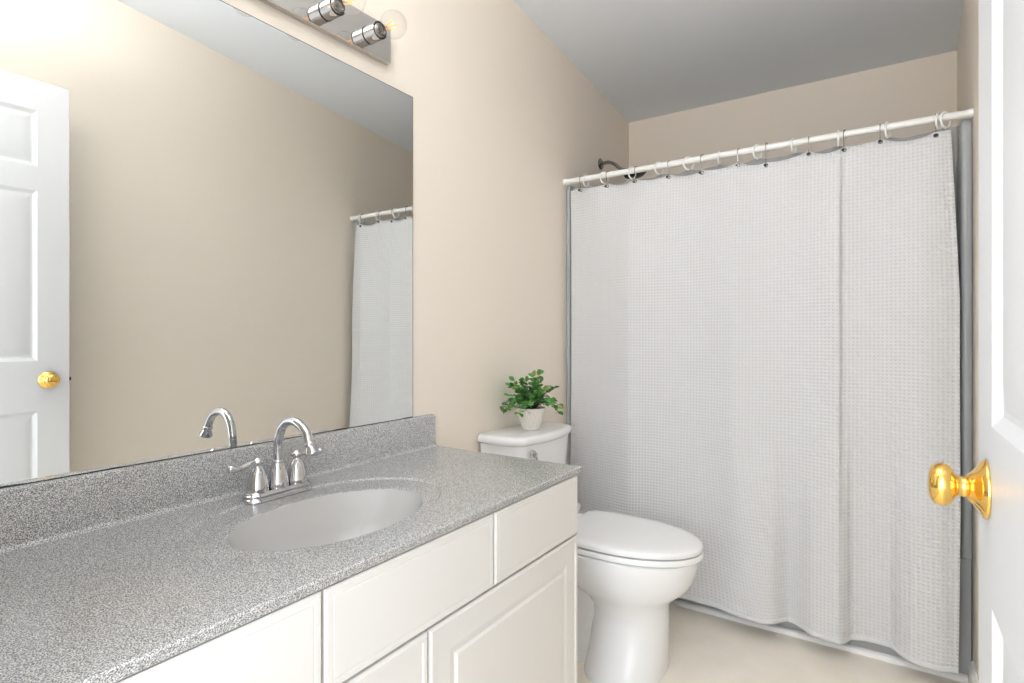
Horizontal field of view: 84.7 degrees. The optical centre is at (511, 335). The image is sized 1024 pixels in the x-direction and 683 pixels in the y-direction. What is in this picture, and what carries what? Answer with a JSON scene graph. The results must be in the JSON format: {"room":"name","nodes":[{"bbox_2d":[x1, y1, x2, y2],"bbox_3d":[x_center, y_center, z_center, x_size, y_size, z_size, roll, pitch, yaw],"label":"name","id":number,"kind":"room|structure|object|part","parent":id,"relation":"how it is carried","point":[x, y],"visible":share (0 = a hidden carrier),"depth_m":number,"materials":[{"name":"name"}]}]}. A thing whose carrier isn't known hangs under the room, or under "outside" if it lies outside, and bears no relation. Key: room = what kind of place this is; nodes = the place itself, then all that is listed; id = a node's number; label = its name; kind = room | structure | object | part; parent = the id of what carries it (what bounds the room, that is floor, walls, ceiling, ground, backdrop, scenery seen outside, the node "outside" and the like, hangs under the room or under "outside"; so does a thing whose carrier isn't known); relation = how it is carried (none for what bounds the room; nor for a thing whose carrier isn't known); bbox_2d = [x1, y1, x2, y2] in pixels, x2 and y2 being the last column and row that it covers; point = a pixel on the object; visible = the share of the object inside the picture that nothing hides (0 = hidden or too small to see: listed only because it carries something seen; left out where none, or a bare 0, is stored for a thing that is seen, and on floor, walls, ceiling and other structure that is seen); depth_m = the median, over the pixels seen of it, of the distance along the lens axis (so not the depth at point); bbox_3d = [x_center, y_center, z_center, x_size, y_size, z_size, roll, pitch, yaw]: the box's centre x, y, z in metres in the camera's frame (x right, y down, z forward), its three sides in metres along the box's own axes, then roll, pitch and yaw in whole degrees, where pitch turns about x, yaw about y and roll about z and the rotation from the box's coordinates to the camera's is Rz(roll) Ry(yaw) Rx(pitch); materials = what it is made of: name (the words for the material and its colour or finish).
{"room":"bathroom","nodes":[
{"label":"bathroom","id":0,"kind":"room"},
{"bbox_2d":[221,0,628,451],"bbox_3d":[-0.200,-0.205,2.114,0.100,2.721,3.320,0,0,34],"label":"wall","id":1,"kind":"structure","parent":0,"point":[502,116],"depth_m":2.15,"materials":[{"name":"beige paint"}]},
{"bbox_2d":[0,0,412,488],"bbox_3d":[-0.640,-0.255,1.354,0.006,1.042,1.140,0,0,34],"label":"wall mirror","id":2,"kind":"object","parent":1,"relation":"attached to","point":[206,210],"visible":0.94,"depth_m":1.23,"materials":[{"name":"white mirror"}]},
{"bbox_2d":[0,414,435,545],"bbox_3d":[-0.624,0.313,1.361,0.024,0.094,1.292,0,0,34],"label":"backsplash","id":3,"kind":"structure","parent":1,"relation":"attached to","point":[38,509],"depth_m":1.18,"materials":[{"name":"grey stone"}]},
{"bbox_2d":[259,0,390,65],"bbox_3d":[-0.529,-0.883,1.464,0.068,0.122,0.609,0,0,34],"label":"vanity light bar","id":4,"kind":"object","parent":1,"relation":"attached to","point":[353,28],"visible":0.97,"depth_m":1.58,"materials":[{"name":"silver metal"}]},
{"bbox_2d":[318,0,344,21],"bbox_3d":[-0.485,-0.881,1.512,0.048,0.051,0.051,0,0,34],"label":"socket","id":5,"kind":"object","parent":4,"relation":"attached to","point":[326,13],"depth_m":1.51,"materials":[{"name":"silver metal"}]},
{"bbox_2d":[331,0,353,14],"bbox_3d":[-0.433,-0.881,1.478,0.105,0.076,0.076,0,0,34],"label":"light bulb","id":6,"kind":"object","parent":4,"relation":"attached to","point":[337,5],"visible":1,"depth_m":1.50,"materials":[{"name":"clear glass"}]},
{"bbox_2d":[362,21,386,44],"bbox_3d":[-0.401,-0.884,1.639,0.048,0.051,0.051,0,0,34],"label":"socket","id":7,"kind":"object","parent":4,"relation":"attached to","point":[369,36],"depth_m":1.63,"materials":[{"name":"silver metal"}]},
{"bbox_2d":[375,20,395,37],"bbox_3d":[-0.349,-0.884,1.604,0.105,0.076,0.076,0,0,34],"label":"light bulb","id":8,"kind":"object","parent":4,"relation":"attached to","point":[379,29],"visible":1,"depth_m":1.62,"materials":[{"name":"clear glass"}]},
{"bbox_2d":[598,158,645,178],"bbox_3d":[0.584,-0.894,2.971,0.256,0.130,0.116,0,0,34],"label":"shower","id":9,"kind":"object","parent":1,"relation":"attached to","point":[601,163],"visible":0.66,"depth_m":2.98,"materials":[{"name":"silver metal"}]},
{"bbox_3d":[0.558,-0.900,2.991,0.182,0.083,0.019,0,0,34],"label":"arm","id":10,"kind":"part","parent":9,"relation":"part of","materials":[{"name":"silver metal"}]},
{"bbox_2d":[563,108,973,184],"bbox_3d":[0.889,-0.737,2.279,1.529,0.030,0.030,0,0,34],"label":"curtain rod","id":11,"kind":"object","parent":1,"relation":"attached to","point":[969,113],"visible":1,"depth_m":2.16,"materials":[{"name":"white plastic"}]},
{"bbox_2d":[582,174,588,186],"bbox_3d":[0.348,-0.727,2.638,0.009,0.061,0.054,0,0,42],"label":"curtain ring","id":12,"kind":"object","parent":11,"relation":"hanging from","point":[585,174],"visible":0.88,"depth_m":2.62,"materials":[{"name":"white plastic"}]},
{"bbox_2d":[600,171,608,183],"bbox_3d":[0.426,-0.727,2.586,0.054,0.061,0.009,0,0,-26],"label":"curtain ring","id":13,"kind":"object","parent":11,"relation":"hanging from","point":[603,171],"visible":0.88,"depth_m":2.58,"materials":[{"name":"white plastic"}]},
{"bbox_2d":[628,166,635,179],"bbox_3d":[0.537,-0.727,2.513,0.054,0.061,0.009,0,0,-36],"label":"curtain ring","id":14,"kind":"object","parent":11,"relation":"hanging from","point":[630,166],"visible":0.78,"depth_m":2.50,"materials":[{"name":"white plastic"}]},
{"bbox_2d":[654,162,663,175],"bbox_3d":[0.640,-0.727,2.444,0.054,0.061,0.009,0,0,-28],"label":"curtain ring","id":15,"kind":"object","parent":11,"relation":"hanging from","point":[656,162],"visible":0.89,"depth_m":2.44,"materials":[{"name":"white plastic"}]},
{"bbox_2d":[683,156,693,170],"bbox_3d":[0.746,-0.727,2.374,0.054,0.061,0.009,0,0,-14],"label":"curtain ring","id":16,"kind":"object","parent":11,"relation":"hanging from","point":[688,156],"visible":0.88,"depth_m":2.37,"materials":[{"name":"white plastic"}]},
{"bbox_2d":[717,151,720,165],"bbox_3d":[0.850,-0.727,2.305,0.009,0.061,0.054,0,0,28],"label":"curtain ring","id":17,"kind":"object","parent":11,"relation":"hanging from","point":[718,159],"visible":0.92,"depth_m":2.29,"materials":[{"name":"white plastic"}]},
{"bbox_2d":[752,144,761,159],"bbox_3d":[0.972,-0.727,2.224,0.054,0.061,0.009,0,0,-26],"label":"curtain ring","id":18,"kind":"object","parent":11,"relation":"hanging from","point":[754,146],"visible":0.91,"depth_m":2.22,"materials":[{"name":"white plastic"}]},
{"bbox_2d":[790,138,796,153],"bbox_3d":[1.080,-0.727,2.152,0.054,0.061,0.009,0,0,-42],"label":"curtain ring","id":19,"kind":"object","parent":11,"relation":"hanging from","point":[792,139],"visible":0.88,"depth_m":2.14,"materials":[{"name":"white plastic"}]},
{"bbox_2d":[837,130,838,146],"bbox_3d":[1.202,-0.727,2.071,0.009,0.061,0.054,0,0,28],"label":"curtain ring","id":20,"kind":"object","parent":11,"relation":"hanging from","point":[837,130],"visible":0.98,"depth_m":2.05,"materials":[{"name":"white plastic"}]},
{"bbox_2d":[884,121,890,138],"bbox_3d":[1.329,-0.727,1.987,0.054,0.061,0.009,0,0,-40],"label":"curtain ring","id":21,"kind":"object","parent":11,"relation":"hanging from","point":[887,122],"visible":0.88,"depth_m":1.98,"materials":[{"name":"white plastic"}]},
{"bbox_2d":[573,126,958,248],"bbox_3d":[0.932,0.115,2.344,1.459,1.642,0.141,0,0,34],"label":"liner","id":22,"kind":"object","parent":21,"relation":"hanging from","point":[954,129],"visible":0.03,"depth_m":1.99,"materials":[{"name":"grey plastic"}]},
{"bbox_2d":[935,112,941,129],"bbox_3d":[1.449,-0.727,1.907,0.054,0.061,0.009,0,0,-36],"label":"curtain ring","id":23,"kind":"object","parent":11,"relation":"hanging from","point":[938,113],"visible":0.8,"depth_m":1.90,"materials":[{"name":"white plastic"}]},
{"bbox_2d":[940,111,950,128],"bbox_3d":[1.465,-0.727,1.896,0.054,0.061,0.009,0,0,-20],"label":"curtain ring","id":24,"kind":"object","parent":11,"relation":"hanging from","point":[942,113],"visible":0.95,"depth_m":1.89,"materials":[{"name":"white plastic"}]},
{"bbox_2d":[514,0,963,122],"bbox_3d":[0.508,-1.459,1.643,1.800,0.372,3.320,0,0,34],"label":"ceiling","id":25,"kind":"structure","parent":0,"point":[648,59],"depth_m":2.53,"materials":[{"name":"white paint"}]},
{"bbox_2d":[577,604,968,682],"bbox_3d":[0.200,1.196,1.134,1.850,0.080,4.510,0,0,34],"label":"floor","id":26,"kind":"structure","parent":0,"point":[703,647],"depth_m":2.00,"materials":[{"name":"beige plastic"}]},
{"bbox_2d":[115,475,576,682],"bbox_3d":[-0.396,0.773,1.214,0.563,0.766,1.264,0,0,34],"label":"vanity cabinet","id":27,"kind":"object","parent":26,"relation":"on","point":[492,598],"visible":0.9,"depth_m":1.10,"materials":[{"name":"white wood"}]},
{"bbox_3d":[-0.407,0.475,0.705,0.018,0.162,0.393,0,0,34],"label":"drawer","id":28,"kind":"part","parent":27,"relation":"part of","materials":[{"name":"white wood"}]},
{"bbox_2d":[0,414,581,682],"bbox_3d":[-0.396,0.384,1.211,0.569,0.236,1.295,0,0,34],"label":"countertop","id":29,"kind":"structure","parent":27,"relation":"on","point":[108,576],"depth_m":1.02,"materials":[{"name":"grey stone"}]},
{"bbox_2d":[227,417,322,504],"bbox_3d":[-0.532,0.280,1.315,0.193,0.189,0.192,0,0,-7],"label":"faucet","id":30,"kind":"object","parent":29,"relation":"on","point":[280,483],"visible":1,"depth_m":1.29,"materials":[{"name":"silver metal"}]},
{"bbox_3d":[-0.596,0.290,1.242,0.017,0.020,0.073,0,0,29],"label":"lever","id":31,"kind":"part","parent":30,"relation":"part of","materials":[{"name":"silver metal"}]},
{"bbox_3d":[-0.577,0.315,1.273,0.048,0.076,0.048,0,0,34],"label":"handle","id":32,"kind":"part","parent":30,"relation":"part of","materials":[{"name":"silver metal"}]},
{"bbox_3d":[-0.549,0.363,1.315,0.060,0.023,0.174,0,0,34],"label":"plate","id":33,"kind":"part","parent":30,"relation":"part of","materials":[{"name":"silver metal"}]},
{"bbox_3d":[-0.506,0.269,1.287,0.151,0.167,0.048,0,0,34],"label":"spout","id":34,"kind":"part","parent":30,"relation":"part of","materials":[{"name":"silver metal"}]},
{"bbox_3d":[-0.520,0.315,1.358,0.048,0.076,0.048,0,0,34],"label":"handle","id":35,"kind":"part","parent":30,"relation":"part of","materials":[{"name":"silver metal"}]},
{"bbox_3d":[-0.500,0.290,1.387,0.017,0.020,0.073,0,0,38],"label":"lever","id":36,"kind":"part","parent":30,"relation":"part of","materials":[{"name":"silver metal"}]},
{"bbox_2d":[227,489,422,550],"bbox_3d":[-0.371,0.439,1.177,0.290,0.125,0.433,0,0,34],"label":"basin","id":37,"kind":"object","parent":29,"relation":"in","point":[327,520],"depth_m":1.28,"materials":[{"name":"white ceramic"}]},
{"bbox_3d":[-0.340,0.797,0.805,0.018,0.468,0.634,0,0,34],"label":"cabinet door","id":38,"kind":"part","parent":27,"relation":"part of","materials":[{"name":"white wood"}]},
{"bbox_3d":[-0.171,0.475,1.060,0.018,0.162,0.450,0,0,34],"label":"drawer","id":39,"kind":"part","parent":27,"relation":"part of","materials":[{"name":"white wood"}]},
{"bbox_3d":[0.008,0.797,1.329,0.018,0.468,0.616,0,0,34],"label":"cabinet door","id":40,"kind":"part","parent":27,"relation":"part of","materials":[{"name":"white wood"}]},
{"bbox_3d":[0.067,0.475,1.419,0.018,0.162,0.402,0,0,34],"label":"drawer","id":41,"kind":"part","parent":27,"relation":"part of","materials":[{"name":"white wood"}]},
{"bbox_2d":[478,421,703,682],"bbox_3d":[0.282,0.763,2.043,0.779,0.786,0.520,0,0,34],"label":"toilet","id":42,"kind":"object","parent":26,"relation":"on","point":[630,569],"visible":0.59,"depth_m":1.89,"materials":[{"name":"white ceramic"}]},
{"bbox_3d":[0.072,0.549,2.223,0.196,0.289,0.396,0,0,34],"label":"tank","id":43,"kind":"part","parent":42,"relation":"part of","materials":[{"name":"white ceramic"}]},
{"bbox_3d":[0.079,0.388,2.225,0.218,0.034,0.442,0,0,34],"label":"tank lid","id":44,"kind":"part","parent":42,"relation":"part of","materials":[{"name":"white ceramic"}]},
{"bbox_2d":[500,369,563,430],"bbox_3d":[0.078,0.250,2.192,0.244,0.239,0.244,0,0,-33],"label":"potted plant","id":45,"kind":"object","parent":42,"relation":"on","point":[530,414],"visible":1,"depth_m":2.17,"materials":[{"name":"green plant"}]},
{"bbox_3d":[0.081,0.226,2.204,0.210,0.154,0.209,0,0,-23],"label":"stem","id":46,"kind":"part","parent":45,"relation":"part of","materials":[{"name":"green plant"}]},
{"bbox_3d":[0.075,0.326,2.204,0.113,0.088,0.113,0,0,34],"label":"pot","id":47,"kind":"part","parent":45,"relation":"part of","materials":[{"name":"white ceramic"}]},
{"bbox_3d":[0.088,0.462,2.067,0.024,0.080,0.039,0,0,34],"label":"flush lever","id":48,"kind":"part","parent":42,"relation":"part of","materials":[{"name":"silver metal"}]},
{"bbox_3d":[0.428,0.712,2.006,0.494,0.024,0.372,0,0,34],"label":"seat lid","id":49,"kind":"part","parent":42,"relation":"part of","materials":[{"name":"white plastic"}]},
{"bbox_3d":[0.428,0.739,2.006,0.495,0.020,0.374,0,0,34],"label":"seat","id":50,"kind":"part","parent":42,"relation":"part of","materials":[{"name":"white plastic"}]},
{"bbox_2d":[676,557,971,680],"bbox_3d":[1.113,0.951,2.616,1.524,0.410,0.770,0,0,34],"label":"bathtub","id":51,"kind":"object","parent":26,"relation":"on","point":[965,602],"visible":0.06,"depth_m":1.89,"materials":[{"name":"grey"}]},
{"bbox_2d":[566,119,971,558],"bbox_3d":[1.128,0.011,2.619,1.551,1.470,0.806,0,0,34],"label":"shower surround","id":52,"kind":"object","parent":51,"relation":"on","point":[965,128],"visible":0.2,"depth_m":1.88,"materials":[{"name":"grey"}]},
{"bbox_3d":[1.772,0.011,2.233,0.030,1.469,0.737,0,0,35],"label":"panel","id":53,"kind":"part","parent":52,"relation":"part of","materials":[{"name":"grey"}]},
{"bbox_2d":[669,599,967,682],"bbox_3d":[0.894,1.145,2.287,1.502,0.021,0.016,0,0,34],"label":"trim","id":54,"kind":"structure","parent":51,"relation":"attached to","point":[961,677],"depth_m":2.10,"materials":[{"name":"white paint"}]},
{"bbox_2d":[629,51,956,179],"bbox_3d":[1.399,-0.063,2.984,1.800,2.438,0.100,0,0,34],"label":"wall","id":55,"kind":"structure","parent":0,"point":[927,86],"depth_m":2.86,"materials":[{"name":"beige paint"}]},
{"bbox_2d":[957,0,978,677],"bbox_3d":[1.170,-0.205,1.204,0.129,2.721,3.320,0,0,34],"label":"wall","id":56,"kind":"structure","parent":0,"point":[968,42],"depth_m":1.86,"materials":[{"name":"beige paint"}]},
{"bbox_2d":[969,661,978,682],"bbox_3d":[0.892,1.115,0.914,0.013,0.082,2.260,0,0,34],"label":"baseboard","id":57,"kind":"structure","parent":56,"relation":"attached to","point":[973,677],"depth_m":1.80,"materials":[{"name":"white paint"}]},
{"bbox_3d":[-0.406,-0.199,0.330,1.530,2.711,0.120,0,0,34],"label":"wall","id":58,"kind":"structure","parent":0,"visible":0},
{"bbox_2d":[927,0,1023,682],"bbox_3d":[0.371,0.092,0.345,0.155,2.103,0.772,0,0,34],"label":"door","id":59,"kind":"structure","parent":58,"relation":"in","point":[995,486],"depth_m":0.58,"materials":[{"name":"white paint"}]},
{"bbox_3d":[0.500,0.169,0.632,0.053,0.066,0.066,0,0,34],"label":"knob","id":60,"kind":"part","parent":59,"relation":"part of","materials":[{"name":"gold metal"}]},
{"label":"curtain hook","id":61,"kind":"object","parent":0,"visible":0},
{"bbox_2d":[570,130,960,673],"bbox_3d":[0.863,0.201,2.241,1.455,1.798,0.109,0,0,34],"label":"shower curtain","id":62,"kind":"object","parent":61,"relation":"hanging from","point":[765,361],"visible":0.89,"depth_m":2.13,"materials":[{"name":"white fabric"}]}
]}

